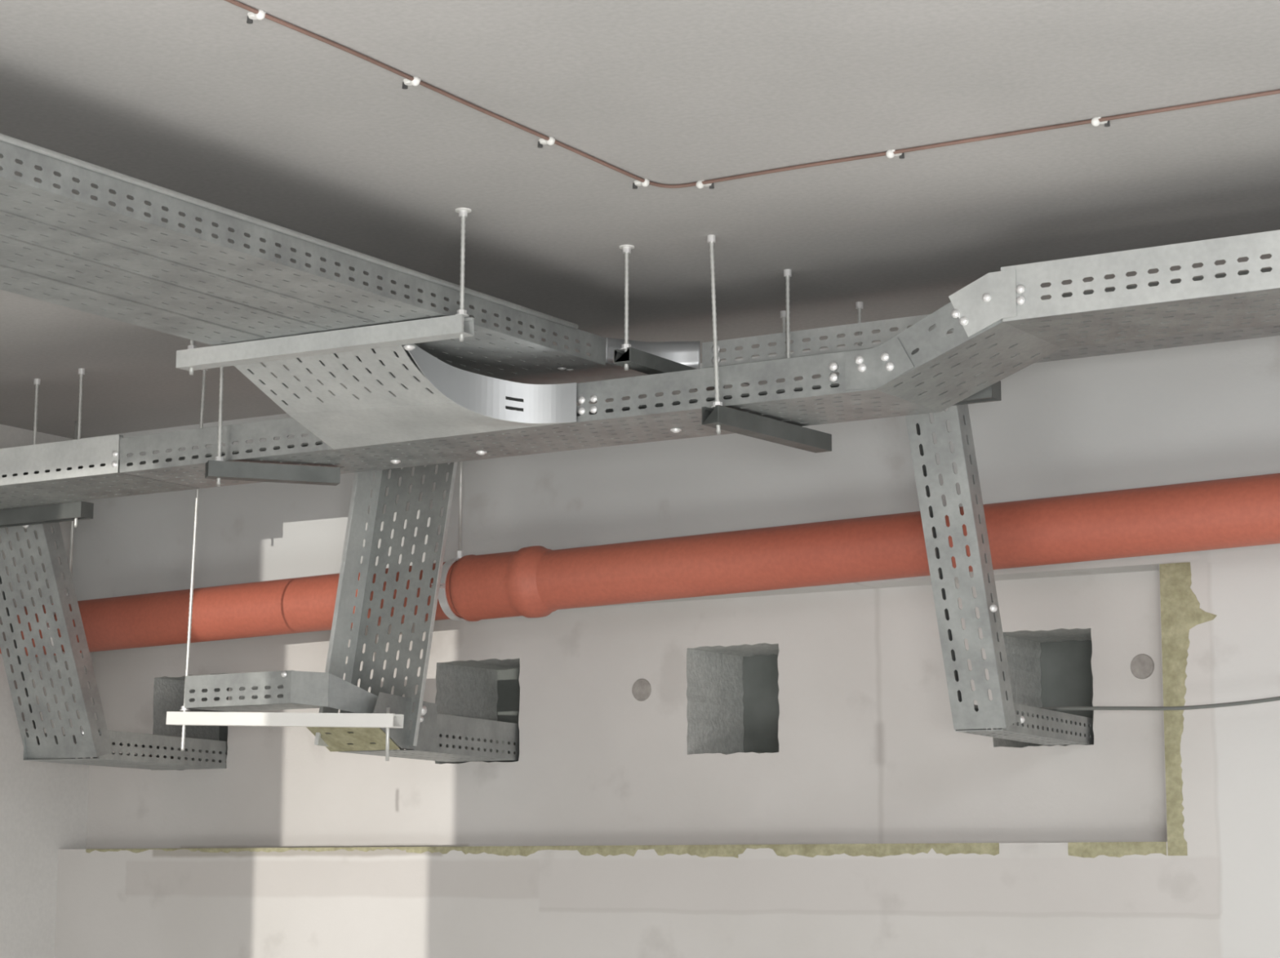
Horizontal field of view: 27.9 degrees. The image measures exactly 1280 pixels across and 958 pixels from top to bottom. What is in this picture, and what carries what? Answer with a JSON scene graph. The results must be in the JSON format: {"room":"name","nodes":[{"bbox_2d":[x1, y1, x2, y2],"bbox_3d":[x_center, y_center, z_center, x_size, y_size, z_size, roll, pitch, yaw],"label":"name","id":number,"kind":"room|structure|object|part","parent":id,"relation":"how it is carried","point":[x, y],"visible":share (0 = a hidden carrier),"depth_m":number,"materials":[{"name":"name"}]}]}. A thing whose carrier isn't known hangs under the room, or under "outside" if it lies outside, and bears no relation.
{"room":"basement utility room","nodes":[
{"label":"basement utility room","id":0,"kind":"room"},
{"bbox_2d":[0,423,93,957],"bbox_3d":[-4.440,0.656,3.285,0.200,2.900,10.950,-5,-10,32],"label":"wall","id":1,"kind":"structure","parent":0,"point":[44,805],"depth_m":7.40,"materials":[{"name":"paint"}]},
{"bbox_2d":[111,347,939,488],"bbox_3d":[-0.317,-0.112,5.670,2.008,0.090,0.292,-5,-10,32],"label":"cable tray","id":2,"kind":"object","parent":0,"point":[809,401],"visible":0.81,"depth_m":5.48,"materials":[{"name":"metal"}]},
{"bbox_2d":[204,459,340,485],"bbox_3d":[-0.839,-0.013,5.903,0.304,0.036,0.041,3,-9,-20],"label":"channel","id":3,"kind":"object","parent":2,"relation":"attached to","point":[230,470],"visible":1,"depth_m":5.88,"materials":[{"name":"metal"}]},
{"bbox_3d":[-0.233,-0.099,5.781,1.985,0.082,0.014,-5,-10,32],"label":"rail","id":4,"kind":"part","parent":2,"relation":"part of","materials":[{"name":"metal"}]},
{"bbox_2d":[702,404,831,453],"bbox_3d":[0.265,-0.102,5.322,0.041,0.036,0.421,-6,-11,36],"label":"channel","id":5,"kind":"object","parent":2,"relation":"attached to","point":[731,420],"visible":1,"depth_m":5.29,"materials":[{"name":"metal"}]},
{"bbox_2d":[829,269,1062,411],"bbox_3d":[0.625,-0.265,5.093,0.417,0.203,0.297,-5,-10,32],"label":"tray riser","id":6,"kind":"object","parent":2,"relation":"attached to","point":[975,312],"visible":0.99,"depth_m":5.00,"materials":[{"name":"metal"}]},
{"bbox_3d":[0.466,-0.224,5.019,0.150,0.095,0.002,-5,-10,32],"label":"corner plate","id":7,"kind":"part","parent":6,"relation":"part of","materials":[{"name":"metal"}]},
{"bbox_3d":[0.574,-0.285,4.964,0.270,0.202,0.002,-5,-10,32],"label":"rail","id":8,"kind":"part","parent":6,"relation":"part of","materials":[{"name":"metal"}]},
{"bbox_2d":[919,380,1001,405],"bbox_3d":[0.562,-0.167,5.329,0.380,0.040,0.043,-5,-10,32],"label":"channel","id":9,"kind":"object","parent":6,"relation":"attached to","point":[992,393],"visible":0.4,"depth_m":5.23,"materials":[{"name":"metal"}]},
{"bbox_2d":[875,321,1062,411],"bbox_3d":[0.649,-0.218,5.076,0.271,0.105,0.285,-5,-10,32],"label":"tray","id":10,"kind":"object","parent":6,"relation":"on","point":[895,363],"depth_m":5.02,"materials":[{"name":"metal"}]},
{"bbox_3d":[0.652,-0.332,4.918,0.140,0.120,0.002,-5,-10,32],"label":"corner plate","id":11,"kind":"part","parent":6,"relation":"part of","materials":[{"name":"metal"}]},
{"bbox_3d":[0.725,-0.248,5.203,0.270,0.202,0.002,-5,-10,32],"label":"rail","id":12,"kind":"part","parent":6,"relation":"part of","materials":[{"name":"metal"}]},
{"bbox_2d":[1000,229,1279,347],"bbox_3d":[1.990,-0.448,4.260,2.900,0.107,0.287,-5,-10,32],"label":"cable tray","id":13,"kind":"object","parent":6,"relation":"attached to","point":[1233,299],"visible":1,"depth_m":4.79,"materials":[{"name":"metal"}]},
{"bbox_3d":[2.063,-0.430,4.374,2.900,0.106,0.014,-5,-10,32],"label":"rail","id":14,"kind":"part","parent":13,"relation":"part of","materials":[{"name":"metal"}]},
{"bbox_2d":[0,0,1279,439],"bbox_3d":[0.057,-1.306,0.709,10.840,0.200,11.300,-5,-10,32],"label":"ceiling","id":15,"kind":"structure","parent":0,"point":[265,119],"depth_m":4.56,"materials":[{"name":"paint"}]},
{"bbox_2d":[31,378,40,506],"bbox_3d":[-1.577,-0.073,6.722,0.017,0.380,0.017,-5,-10,32],"label":"rod","id":16,"kind":"object","parent":15,"relation":"hanging from","point":[37,381],"visible":0.49,"depth_m":6.74,"materials":[{"name":"metal"}]},
{"bbox_2d":[46,420,81,653],"bbox_3d":[-1.614,0.164,7.297,0.024,0.671,0.182,-5,-10,32],"label":"clamp","id":17,"kind":"object","parent":15,"relation":"hanging from","point":[76,421],"visible":0.07,"depth_m":7.30,"materials":[{"name":"metal"}]},
{"bbox_3d":[-1.608,0.082,7.320,0.009,0.502,0.009,-5,-10,32],"label":"hanger rod","id":18,"kind":"part","parent":17,"relation":"part of","materials":[{"name":"metal"}]},
{"bbox_2d":[0,560,462,657],"bbox_3d":[-1.094,0.357,6.950,1.656,0.183,0.146,-5,-10,32],"label":"drain pipe","id":19,"kind":"object","parent":17,"relation":"hanging from","point":[305,603],"visible":0.54,"depth_m":6.91,"materials":[{"name":"orange plastic"}]},
{"bbox_2d":[74,368,84,527],"bbox_3d":[-1.431,-0.080,6.582,0.026,0.410,0.026,6,-11,-35],"label":"rod","id":20,"kind":"object","parent":15,"relation":"hanging from","point":[81,371],"visible":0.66,"depth_m":6.60,"materials":[{"name":"metal"}]},
{"bbox_2d":[0,501,93,527],"bbox_3d":[-1.685,0.105,6.714,0.674,0.040,0.043,-5,-10,32],"label":"channel","id":21,"kind":"object","parent":20,"relation":"hanging from","point":[68,511],"visible":1,"depth_m":6.59,"materials":[{"name":"metal"}]},
{"bbox_2d":[0,434,199,508],"bbox_3d":[-1.657,0.007,6.505,1.195,0.092,0.287,-5,-10,32],"label":"cable tray","id":22,"kind":"object","parent":20,"relation":"hanging from","point":[76,469],"visible":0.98,"depth_m":6.23,"materials":[{"name":"metal"}]},
{"bbox_3d":[-1.729,-0.011,6.391,1.195,0.091,0.014,-5,-10,32],"label":"rail","id":23,"kind":"part","parent":22,"relation":"part of","materials":[{"name":"metal"}]},
{"bbox_3d":[-1.584,0.025,6.620,1.195,0.091,0.014,-5,-10,32],"label":"rail","id":24,"kind":"part","parent":22,"relation":"part of","materials":[{"name":"metal"}]},
{"bbox_2d":[187,339,196,374],"bbox_3d":[-0.928,-0.345,5.360,0.026,0.262,0.026,6,-11,-35],"label":"rod","id":25,"kind":"object","parent":15,"relation":"hanging from","point":[192,345],"visible":0.28,"depth_m":5.34,"materials":[{"name":"metal"}]},
{"bbox_3d":[-0.928,-0.345,5.360,0.009,0.262,0.009,-5,-10,32],"label":"rod","id":26,"kind":"part","parent":25,"relation":"part of","materials":[{"name":"metal"}]},
{"bbox_2d":[175,314,474,370],"bbox_3d":[-0.641,-0.271,5.178,0.715,0.038,0.041,-5,-10,30],"label":"channel","id":27,"kind":"object","parent":25,"relation":"hanging from","point":[445,327],"visible":1,"depth_m":5.15,"materials":[{"name":"metal"}]},
{"bbox_2d":[0,133,605,391],"bbox_3d":[-1.911,-0.649,3.127,0.587,0.070,6.028,-5,-10,32],"label":"cable tray","id":28,"kind":"object","parent":27,"relation":"on","point":[61,246],"visible":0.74,"depth_m":4.73,"materials":[{"name":"metal"}]},
{"bbox_2d":[234,343,576,448],"bbox_3d":[-0.519,-0.189,5.383,0.646,0.141,0.426,-5,-10,32],"label":"tray","id":29,"kind":"object","parent":28,"relation":"attached to","point":[461,402],"visible":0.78,"depth_m":5.40,"materials":[{"name":"metal"}]},
{"bbox_3d":[-0.773,-0.165,5.541,0.005,0.140,0.427,-4,-10,26],"label":"rail","id":30,"kind":"part","parent":29,"relation":"part of","materials":[{"name":"metal"}]},
{"bbox_3d":[-0.455,-0.129,5.476,0.645,0.052,0.186,-5,-10,32],"label":"landing plate","id":31,"kind":"part","parent":29,"relation":"part of","materials":[{"name":"metal"}]},
{"bbox_3d":[-0.342,-0.203,5.302,0.444,0.138,0.112,7,-11,-37],"label":"bend rail","id":32,"kind":"part","parent":29,"relation":"part of","materials":[{"name":"metal"}]},
{"bbox_2d":[426,337,749,410],"bbox_3d":[-0.126,-0.230,5.855,0.670,0.075,0.541,-5,-10,32],"label":"tray tee","id":33,"kind":"object","parent":28,"relation":"attached to","point":[686,353],"visible":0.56,"depth_m":5.64,"materials":[{"name":"metal"}]},
{"bbox_3d":[0.018,-0.272,5.589,0.243,0.074,0.045,6,-11,-33],"label":"bend rail","id":34,"kind":"part","parent":33,"relation":"part of","materials":[{"name":"metal"}]},
{"bbox_2d":[179,368,208,750],"bbox_3d":[-1.122,0.193,6.488,0.054,0.975,0.026,-5,-10,32],"label":"rod","id":35,"kind":"object","parent":15,"relation":"hanging from","point":[204,371],"visible":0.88,"depth_m":6.48,"materials":[{"name":"metal"}]},
{"bbox_2d":[165,711,404,728],"bbox_3d":[-0.870,0.584,6.266,0.711,0.060,0.041,-5,-10,32],"label":"channel","id":36,"kind":"object","parent":35,"relation":"hanging from","point":[173,717],"visible":1,"depth_m":6.23,"materials":[{"name":"white metal"}]},
{"bbox_2d":[385,706,390,760],"bbox_3d":[-0.595,0.602,6.089,0.009,0.125,0.009,-5,-10,32],"label":"stud","id":37,"kind":"object","parent":36,"relation":"attached to","point":[388,708],"visible":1,"depth_m":6.08,"materials":[{"name":"metal"}]},
{"bbox_2d":[215,366,225,486],"bbox_3d":[-0.957,-0.186,5.895,0.026,0.410,0.026,6,-11,-35],"label":"rod","id":38,"kind":"object","parent":15,"relation":"hanging from","point":[219,457],"visible":0.62,"depth_m":5.88,"materials":[{"name":"metal"}]},
{"bbox_2d":[246,9,266,23],"bbox_3d":[-0.582,-0.699,3.906,0.020,0.016,0.045,8,-12,-42],"label":"clip","id":39,"kind":"object","parent":15,"relation":"attached to","point":[260,15],"visible":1,"depth_m":3.90,"materials":[{"name":"white plastic"}]},
{"bbox_2d":[401,76,420,88],"bbox_3d":[-0.376,-0.648,4.227,0.020,0.016,0.045,8,-12,-42],"label":"clip","id":40,"kind":"object","parent":15,"relation":"attached to","point":[415,82],"visible":1,"depth_m":4.22,"materials":[{"name":"white plastic"}]},
{"bbox_2d":[431,461,464,620],"bbox_3d":[-0.465,0.040,6.586,0.024,0.641,0.182,-5,-10,32],"label":"clamp","id":41,"kind":"object","parent":15,"relation":"hanging from","point":[442,599],"visible":0.54,"depth_m":6.53,"materials":[{"name":"metal"}]},
{"bbox_3d":[-0.458,-0.042,6.609,0.009,0.472,0.009,-5,-10,32],"label":"hanger rod","id":42,"kind":"part","parent":41,"relation":"part of","materials":[{"name":"metal"}]},
{"bbox_2d":[448,472,1279,621],"bbox_3d":[1.779,0.015,5.179,5.232,0.277,0.179,-5,-10,32],"label":"drain pipe","id":43,"kind":"object","parent":41,"relation":"attached to","point":[537,580],"visible":1,"depth_m":5.91,"materials":[{"name":"orange plastic"}]},
{"bbox_2d":[448,545,555,621],"bbox_3d":[-0.327,0.263,6.478,0.260,0.179,0.179,-5,-10,32],"label":"socket","id":44,"kind":"object","parent":43,"relation":"attached to","point":[512,583],"depth_m":6.41,"materials":[{"name":"orange plastic"}]},
{"bbox_2d":[454,207,471,341],"bbox_3d":[-0.346,-0.396,5.022,0.032,0.262,0.032,-5,-10,32],"label":"rod","id":45,"kind":"object","parent":15,"relation":"hanging from","point":[463,212],"visible":1,"depth_m":5.02,"materials":[{"name":"metal"}]},
{"bbox_3d":[-0.346,-0.396,5.022,0.009,0.262,0.009,-5,-10,32],"label":"rod","id":46,"kind":"part","parent":45,"relation":"part of","materials":[{"name":"metal"}]},
{"bbox_2d":[454,207,471,213],"bbox_3d":[-0.345,-0.524,5.042,0.032,0.003,0.032,-5,-10,32],"label":"washer","id":47,"kind":"object","parent":45,"relation":"in","point":[461,210],"depth_m":5.03,"materials":[{"name":"silver metal"}]},
{"bbox_2d":[537,136,555,147],"bbox_3d":[-0.167,-0.594,4.564,0.020,0.016,0.045,8,-12,-42],"label":"clip","id":48,"kind":"object","parent":15,"relation":"attached to","point":[551,141],"visible":1,"depth_m":4.56,"materials":[{"name":"white plastic"}]},
{"bbox_2d":[618,244,634,370],"bbox_3d":[-0.028,-0.351,5.309,0.032,0.260,0.032,-5,-10,32],"label":"rod","id":49,"kind":"object","parent":15,"relation":"hanging from","point":[626,248],"visible":1,"depth_m":5.31,"materials":[{"name":"metal"}]},
{"bbox_2d":[618,244,634,248],"bbox_3d":[-0.027,-0.478,5.329,0.032,0.003,0.032,-5,-10,32],"label":"washer","id":50,"kind":"object","parent":49,"relation":"in","point":[622,246],"depth_m":5.32,"materials":[{"name":"silver metal"}]},
{"bbox_3d":[-0.028,-0.351,5.309,0.009,0.260,0.009,-5,-10,32],"label":"rod","id":51,"kind":"part","parent":49,"relation":"part of","materials":[{"name":"metal"}]},
{"bbox_2d":[613,346,715,391],"bbox_3d":[0.064,-0.227,5.434,0.041,0.030,0.380,-5,-10,32],"label":"channel","id":52,"kind":"object","parent":49,"relation":"hanging from","point":[637,360],"visible":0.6,"depth_m":5.33,"materials":[{"name":"metal"}]},
{"bbox_2d":[632,178,649,188],"bbox_3d":[0.001,-0.552,4.833,0.020,0.016,0.045,8,-12,-42],"label":"clip","id":53,"kind":"object","parent":15,"relation":"attached to","point":[637,183],"visible":1,"depth_m":4.83,"materials":[{"name":"white plastic"}]},
{"bbox_2d":[696,180,714,188],"bbox_3d":[0.123,-0.550,4.838,0.037,0.016,0.020,8,-12,-39],"label":"clip","id":54,"kind":"object","parent":15,"relation":"attached to","point":[699,184],"visible":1,"depth_m":4.83,"materials":[{"name":"white plastic"}]},
{"bbox_2d":[706,234,722,434],"bbox_3d":[0.152,-0.292,5.203,0.035,0.410,0.026,-5,-10,32],"label":"rod","id":55,"kind":"object","parent":15,"relation":"hanging from","point":[711,239],"visible":1,"depth_m":5.20,"materials":[{"name":"metal"}]},
{"bbox_2d":[224,0,1279,188],"bbox_3d":[0.078,-1.191,0.769,4.485,0.006,7.053,-5,-10,32],"label":"cable","id":56,"kind":"object","parent":15,"relation":"attached to","point":[233,2],"visible":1,"depth_m":4.45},
{"bbox_2d":[780,310,786,354],"bbox_3d":[0.330,-0.286,5.914,0.017,0.200,0.017,-5,-10,32],"label":"rod","id":57,"kind":"object","parent":15,"relation":"hanging from","point":[783,313],"visible":0.33,"depth_m":5.92,"materials":[{"name":"metal"}]},
{"bbox_3d":[0.330,-0.286,5.914,0.009,0.200,0.009,-5,-10,32],"label":"rod","id":58,"kind":"part","parent":57,"relation":"part of","materials":[{"name":"metal"}]},
{"bbox_2d":[702,298,1279,384],"bbox_3d":[1.702,-0.386,4.848,3.500,0.063,0.327,-5,-10,32],"label":"cable tray","id":59,"kind":"object","parent":57,"relation":"hanging from","point":[867,337],"visible":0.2,"depth_m":5.45,"materials":[{"name":"metal"}]},
{"bbox_3d":[1.622,-0.409,4.722,3.500,0.057,0.014,-5,-10,32],"label":"rail","id":60,"kind":"part","parent":59,"relation":"part of","materials":[{"name":"metal"}]},
{"bbox_2d":[905,349,1016,728],"bbox_3d":[0.671,0.123,5.422,0.144,0.792,0.289,-5,-10,32],"label":"tray","id":61,"kind":"object","parent":59,"relation":"attached to","point":[999,712],"visible":0.78,"depth_m":5.41,"materials":[{"name":"metal"}]},
{"bbox_3d":[0.619,0.128,5.455,0.012,0.791,0.289,-6,-11,34],"label":"rail","id":62,"kind":"part","parent":61,"relation":"part of","materials":[{"name":"metal"}]},
{"bbox_3d":[0.711,0.119,5.398,0.014,0.791,0.289,-6,-11,34],"label":"rail","id":63,"kind":"part","parent":61,"relation":"part of","materials":[{"name":"metal"}]},
{"bbox_2d":[783,269,791,358],"bbox_3d":[0.316,-0.344,5.514,0.017,0.210,0.017,-5,-10,32],"label":"rod","id":64,"kind":"object","parent":15,"relation":"hanging from","point":[787,273],"visible":0.9,"depth_m":5.51,"materials":[{"name":"metal"}]},
{"bbox_3d":[0.316,-0.344,5.514,0.009,0.210,0.009,-5,-10,32],"label":"rod","id":65,"kind":"part","parent":64,"relation":"part of","materials":[{"name":"metal"}]},
{"bbox_2d":[855,301,862,346],"bbox_3d":[0.496,-0.300,5.819,0.017,0.200,0.017,-5,-10,32],"label":"rod","id":66,"kind":"object","parent":15,"relation":"hanging from","point":[859,304],"visible":0.35,"depth_m":5.83,"materials":[{"name":"metal"}]},
{"bbox_3d":[0.496,-0.300,5.819,0.009,0.200,0.009,-5,-10,32],"label":"rod","id":67,"kind":"part","parent":66,"relation":"part of","materials":[{"name":"metal"}]},
{"bbox_2d":[885,149,904,158],"bbox_3d":[0.459,-0.582,4.633,0.037,0.016,0.020,8,-12,-39],"label":"clip","id":68,"kind":"object","parent":15,"relation":"attached to","point":[889,153],"visible":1,"depth_m":4.62,"materials":[{"name":"white plastic"}]},
{"bbox_2d":[1091,116,1110,126],"bbox_3d":[0.792,-0.612,4.434,0.037,0.016,0.020,8,-12,-39],"label":"clip","id":69,"kind":"object","parent":15,"relation":"attached to","point":[1095,121],"visible":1,"depth_m":4.43,"materials":[{"name":"white plastic"}]},
{"bbox_2d":[54,333,1279,957],"bbox_3d":[2.857,0.925,4.882,10.440,2.900,0.450,-5,-10,32],"label":"wall","id":70,"kind":"structure","parent":0,"point":[816,714],"depth_m":6.39,"materials":[{"name":"paint"}]},
{"bbox_2d":[22,728,227,769],"bbox_3d":[-1.394,0.752,7.144,0.244,0.079,0.729,-4,-10,24],"label":"tray","id":71,"kind":"object","parent":70,"relation":"attached to","point":[165,747],"visible":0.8,"depth_m":7.06,"materials":[{"name":"metal"}]},
{"bbox_2d":[0,503,112,759],"bbox_3d":[-1.603,0.362,6.853,0.337,0.751,0.260,-5,-10,32],"label":"tray","id":72,"kind":"object","parent":71,"relation":"attached to","point":[15,660],"visible":0.86,"depth_m":6.81,"materials":[{"name":"metal"}]},
{"bbox_3d":[-1.709,0.372,6.921,0.274,0.751,0.023,7,-11,-36],"label":"rail","id":73,"kind":"part","parent":72,"relation":"part of","materials":[{"name":"metal"}]},
{"bbox_3d":[-1.497,0.352,6.790,0.270,0.751,0.033,7,-11,-36],"label":"rail","id":74,"kind":"part","parent":72,"relation":"part of","materials":[{"name":"metal"}]},
{"bbox_3d":[-1.494,0.761,7.202,0.014,0.076,0.705,-4,-10,24],"label":"rail","id":75,"kind":"part","parent":71,"relation":"part of","materials":[{"name":"metal"}]},
{"bbox_3d":[-1.284,0.748,7.108,0.014,0.076,0.705,-4,-10,24],"label":"rail","id":76,"kind":"part","parent":71,"relation":"part of","materials":[{"name":"metal"}]},
{"bbox_2d":[85,846,405,853],"bbox_3d":[-1.104,1.023,7.113,1.150,0.014,0.004,-5,-10,32],"label":"strip","id":77,"kind":"object","parent":70,"relation":"attached to","point":[332,848],"visible":1,"depth_m":7.08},
{"bbox_2d":[306,691,519,763],"bbox_3d":[-0.544,0.638,6.577,0.256,0.134,0.819,-4,-10,26],"label":"tray","id":78,"kind":"object","parent":70,"relation":"attached to","point":[436,731],"visible":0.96,"depth_m":6.42,"materials":[{"name":"metal"}]},
{"bbox_2d":[184,670,377,713],"bbox_3d":[-0.874,0.537,6.353,0.506,0.114,0.179,-5,-10,32],"label":"cable tray","id":79,"kind":"object","parent":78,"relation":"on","point":[282,689],"visible":0.99,"depth_m":6.28,"materials":[{"name":"metal"}]},
{"bbox_3d":[-0.984,0.516,6.336,0.340,0.079,0.014,-5,-10,32],"label":"rail","id":80,"kind":"part","parent":79,"relation":"part of","materials":[{"name":"metal"}]},
{"bbox_2d":[185,702,319,711],"bbox_3d":[-0.943,0.566,6.396,0.340,0.002,0.170,-5,-10,32],"label":"tray","id":81,"kind":"object","parent":79,"relation":"on","point":[229,707],"depth_m":6.38,"materials":[{"name":"metal"}]},
{"bbox_3d":[-0.900,0.537,6.469,0.340,0.079,0.014,-5,-10,32],"label":"rail","id":82,"kind":"part","parent":79,"relation":"part of","materials":[{"name":"metal"}]},
{"bbox_3d":[-0.733,0.518,6.230,0.217,0.113,0.051,1,-9,-8],"label":"corner plate","id":83,"kind":"part","parent":79,"relation":"part of","materials":[{"name":"metal"}]},
{"bbox_3d":[-0.706,0.622,6.279,0.215,0.072,0.121,-5,-10,32],"label":"chute plate","id":84,"kind":"part","parent":78,"relation":"part of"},
{"bbox_2d":[314,462,457,746],"bbox_3d":[-0.611,0.277,6.372,0.358,0.764,0.105,-2,-9,15],"label":"tray","id":85,"kind":"object","parent":78,"relation":"attached to","point":[351,566],"visible":0.76,"depth_m":6.39,"materials":[{"name":"metal"}]},
{"bbox_3d":[-0.713,0.281,6.400,0.112,0.764,0.136,-5,-10,32],"label":"rail","id":86,"kind":"part","parent":85,"relation":"part of","materials":[{"name":"metal"}]},
{"bbox_3d":[-0.496,0.271,6.320,0.110,0.761,0.012,-2,-9,15],"label":"rail","id":87,"kind":"part","parent":85,"relation":"part of","materials":[{"name":"metal"}]},
{"bbox_3d":[-0.573,0.590,6.284,0.002,0.131,0.260,-5,-10,32],"label":"gusset plate","id":88,"kind":"part","parent":78,"relation":"part of","materials":[{"name":"metal"}]},
{"bbox_3d":[-0.609,0.674,6.691,0.014,0.096,0.650,-4,-10,24],"label":"rail","id":89,"kind":"part","parent":78,"relation":"part of","materials":[{"name":"metal"}]},
{"bbox_2d":[337,749,518,763],"bbox_3d":[-0.516,0.715,6.642,0.215,0.002,0.650,-4,-10,24],"label":"tray","id":90,"kind":"object","parent":78,"relation":"on","point":[460,756],"depth_m":6.61,"materials":[{"name":"metal"}]},
{"bbox_3d":[-0.423,0.661,6.608,0.014,0.096,0.650,-4,-10,24],"label":"rail","id":91,"kind":"part","parent":78,"relation":"part of","materials":[{"name":"metal"}]},
{"bbox_2d":[405,844,737,857],"bbox_3d":[-0.189,0.946,6.544,1.010,0.033,0.004,-5,-10,32],"label":"strip","id":92,"kind":"object","parent":70,"relation":"attached to","point":[700,850],"visible":1,"depth_m":6.49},
{"bbox_2d":[631,678,651,701],"bbox_3d":[0.004,0.541,6.620,0.060,0.060,0.006,-5,-10,32],"label":"plug","id":93,"kind":"object","parent":70,"relation":"attached to","point":[642,688],"visible":1,"depth_m":6.62,"materials":[{"name":"grey concrete"}]},
{"bbox_2d":[737,842,999,857],"bbox_3d":[0.531,0.877,6.098,0.690,0.032,0.004,-5,-10,32],"label":"strip","id":94,"kind":"object","parent":70,"relation":"attached to","point":[880,850],"visible":1,"depth_m":6.08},
{"bbox_2d":[955,702,1093,746],"bbox_3d":[0.880,0.550,5.760,0.115,0.062,0.710,-4,-10,27],"label":"tray","id":95,"kind":"object","parent":70,"relation":"attached to","point":[1034,729],"visible":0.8,"depth_m":5.70,"materials":[{"name":"metal"}]},
{"bbox_3d":[0.835,0.553,5.783,0.014,0.061,0.710,-4,-10,27],"label":"rail","id":96,"kind":"part","parent":95,"relation":"part of","materials":[{"name":"metal"}]},
{"bbox_3d":[0.917,0.546,5.741,0.014,0.061,0.710,-4,-10,27],"label":"rail","id":97,"kind":"part","parent":95,"relation":"part of","materials":[{"name":"metal"}]},
{"bbox_2d":[1036,696,1279,718],"bbox_3d":[2.085,0.254,5.054,3.015,0.333,0.215,-6,-11,36],"label":"loose cable","id":98,"kind":"object","parent":95,"relation":"on","point":[1275,698],"visible":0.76,"depth_m":5.61,"materials":[{"name":"grey rubber"}]},
{"bbox_2d":[1067,841,1166,857],"bbox_3d":[1.065,0.829,5.766,0.232,0.035,0.004,-5,-10,32],"label":"strip","id":99,"kind":"object","parent":70,"relation":"attached to","point":[1082,849],"visible":1,"depth_m":5.77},
{"bbox_2d":[1130,653,1154,679],"bbox_3d":[1.150,0.429,5.910,0.060,0.060,0.006,-5,-10,32],"label":"plug","id":100,"kind":"object","parent":70,"relation":"attached to","point":[1142,665],"visible":1,"depth_m":5.91,"materials":[{"name":"grey concrete"}]},
{"bbox_2d":[1159,561,1217,855],"bbox_3d":[1.222,0.506,5.717,0.130,0.648,0.005,-5,-10,32],"label":"strip","id":101,"kind":"object","parent":70,"relation":"attached to","point":[1180,610],"visible":1,"depth_m":5.74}
]}

